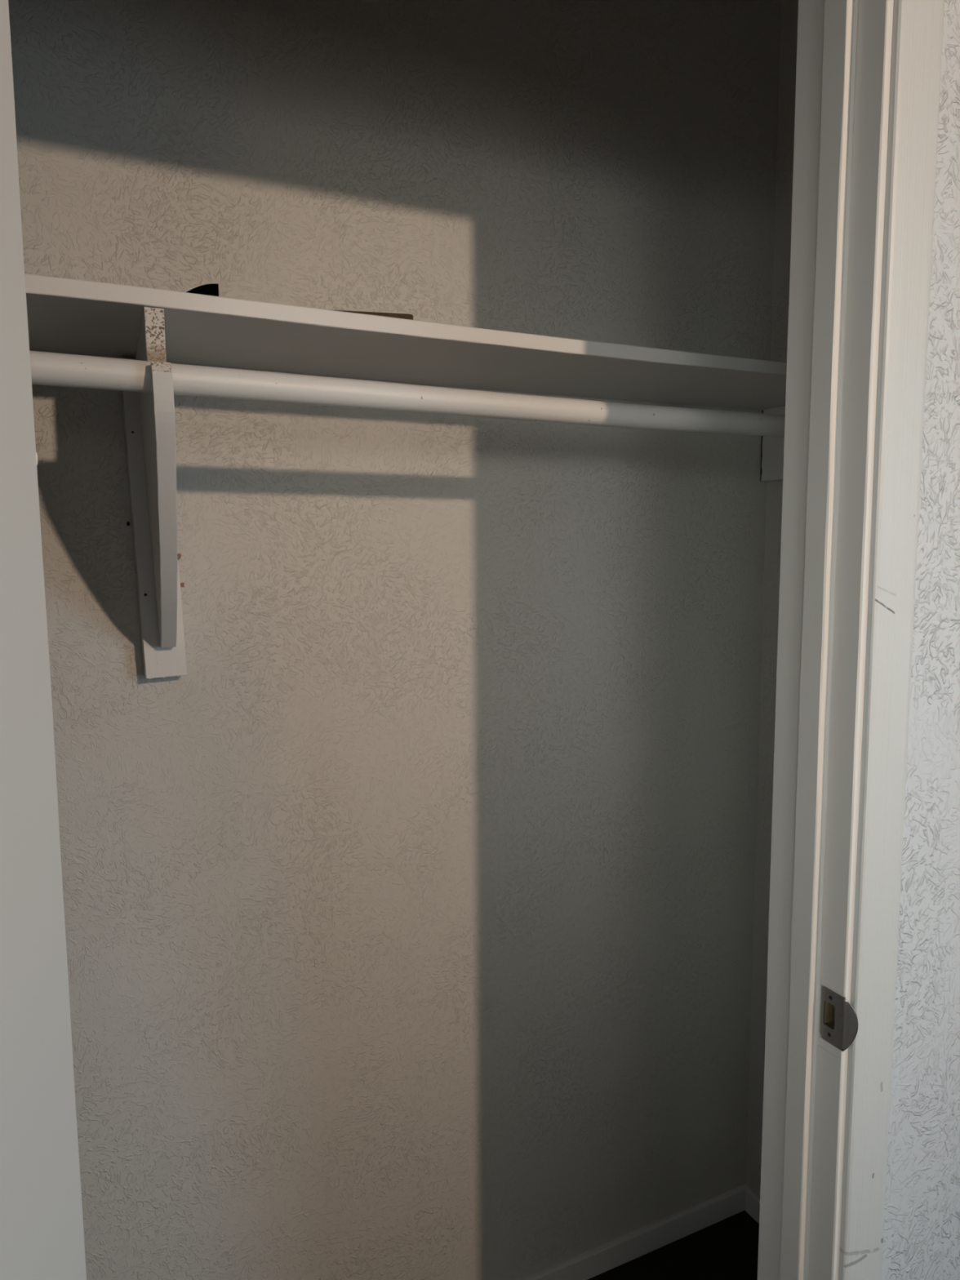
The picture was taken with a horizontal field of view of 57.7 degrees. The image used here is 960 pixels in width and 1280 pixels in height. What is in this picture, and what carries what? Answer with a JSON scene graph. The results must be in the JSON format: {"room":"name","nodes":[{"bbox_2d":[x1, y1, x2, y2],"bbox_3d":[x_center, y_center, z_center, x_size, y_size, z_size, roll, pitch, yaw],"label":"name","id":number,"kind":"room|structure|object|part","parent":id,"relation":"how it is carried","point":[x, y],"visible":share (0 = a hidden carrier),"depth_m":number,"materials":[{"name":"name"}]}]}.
{"room":"closet","nodes":[
{"label":"closet","id":0,"kind":"room"},
{"bbox_2d":[8,0,781,1279],"bbox_3d":[-0.386,0.039,1.313,2.245,2.434,0.100,-3,7,-26],"label":"wall","id":1,"kind":"structure","parent":0,"point":[409,922],"depth_m":1.39,"materials":[{"name":"paint"}]},
{"bbox_2d":[120,306,186,679],"bbox_3d":[-0.375,-0.148,1.050,0.073,0.433,0.342,-3,7,-26],"label":"shelf bracket","id":2,"kind":"object","parent":1,"relation":"attached to","point":[148,418],"visible":0.98,"depth_m":1.11,"materials":[{"name":"paint"}]},
{"bbox_2d":[24,273,786,409],"bbox_3d":[-0.305,-0.382,1.094,2.042,0.031,0.276,-3,7,-26],"label":"closet shelf","id":3,"kind":"object","parent":2,"relation":"on","point":[64,315],"depth_m":1.13,"materials":[{"name":"paint"}]},
{"bbox_2d":[186,283,218,296],"bbox_3d":[-0.307,-0.384,0.959,0.040,0.015,0.018,-3,7,-26],"label":"plastic piece","id":4,"kind":"object","parent":3,"relation":"on","point":[207,289],"visible":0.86,"depth_m":0.95,"materials":[{"name":"black plastic"}]},
{"bbox_3d":[-0.180,-0.389,1.046,0.200,0.008,0.026,-2,7,-13],"label":"wooden slat","id":5,"kind":"part","parent":3,"relation":"part of","materials":[{"name":"wood"}]},
{"bbox_2d":[520,1183,748,1279],"bbox_3d":[-0.355,1.229,1.396,2.045,0.050,0.011,-3,7,-26],"label":"baseboard","id":6,"kind":"structure","parent":1,"relation":"attached to","point":[601,1259],"depth_m":1.72,"materials":[{"name":"paint"}]},
{"bbox_2d":[587,1210,759,1279],"bbox_3d":[0.607,1.522,-0.607,4.400,0.100,4.689,-3,7,-26],"label":"floor","id":7,"kind":"structure","parent":0,"point":[726,1249],"depth_m":1.71,"materials":[{"name":"black"}]},
{"bbox_2d":[746,0,798,1196],"bbox_3d":[0.728,0.015,1.474,0.100,2.434,0.584,-3,7,-26],"label":"wall","id":8,"kind":"structure","parent":0,"point":[789,8],"depth_m":1.69,"materials":[{"name":"paint"}]},
{"bbox_2d":[744,1186,759,1223],"bbox_3d":[0.688,1.203,1.577,0.010,0.050,0.574,-3,7,-26],"label":"baseboard","id":9,"kind":"structure","parent":8,"relation":"attached to","point":[752,1198],"depth_m":1.81,"materials":[{"name":"paint"}]},
{"bbox_2d":[760,405,785,481],"bbox_3d":[0.621,-0.356,1.513,0.019,0.137,0.348,-3,7,-26],"label":"cleat","id":10,"kind":"object","parent":8,"relation":"attached to","point":[772,448],"visible":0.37,"depth_m":1.64,"materials":[{"name":"paint"}]},
{"bbox_2d":[29,350,785,436],"bbox_3d":[-0.231,-0.276,0.954,2.007,0.038,0.032,-3,7,-26],"label":"clothes rod","id":11,"kind":"object","parent":10,"relation":"attached to","point":[51,369],"visible":0.81,"depth_m":1.00,"materials":[{"name":"paint"}]},
{"bbox_2d":[881,0,959,1279],"bbox_3d":[-0.104,0.107,0.688,4.200,2.434,0.107,-3,7,-26],"label":"wall","id":12,"kind":"structure","parent":0,"point":[922,1233],"depth_m":0.92,"materials":[{"name":"paint"}]},
{"bbox_2d":[0,0,86,1279],"bbox_3d":[-0.240,0.382,0.204,0.100,1.971,0.736,0,6,-1],"label":"door","id":13,"kind":"structure","parent":12,"relation":"in","point":[42,1233],"depth_m":0.50,"materials":[{"name":"paint"}]},
{"bbox_2d":[757,0,893,1279],"bbox_3d":[0.354,0.302,0.930,0.031,1.987,0.117,-3,7,-26],"label":"trim","id":14,"kind":"structure","parent":12,"relation":"attached to","point":[844,47],"depth_m":0.89,"materials":[{"name":"paint"}]},
{"bbox_3d":[0.366,0.393,0.907,0.001,0.057,0.029,-3,7,-26],"label":"strike plate","id":15,"kind":"part","parent":14,"relation":"part of","materials":[{"name":"silver metal"}]},
{"bbox_2d":[838,0,944,1279],"bbox_3d":[0.407,0.302,0.893,0.055,1.996,0.014,-3,7,-26],"label":"trim","id":16,"kind":"structure","parent":12,"relation":"attached to","point":[917,24],"depth_m":0.85,"materials":[{"name":"paint"}]}
]}

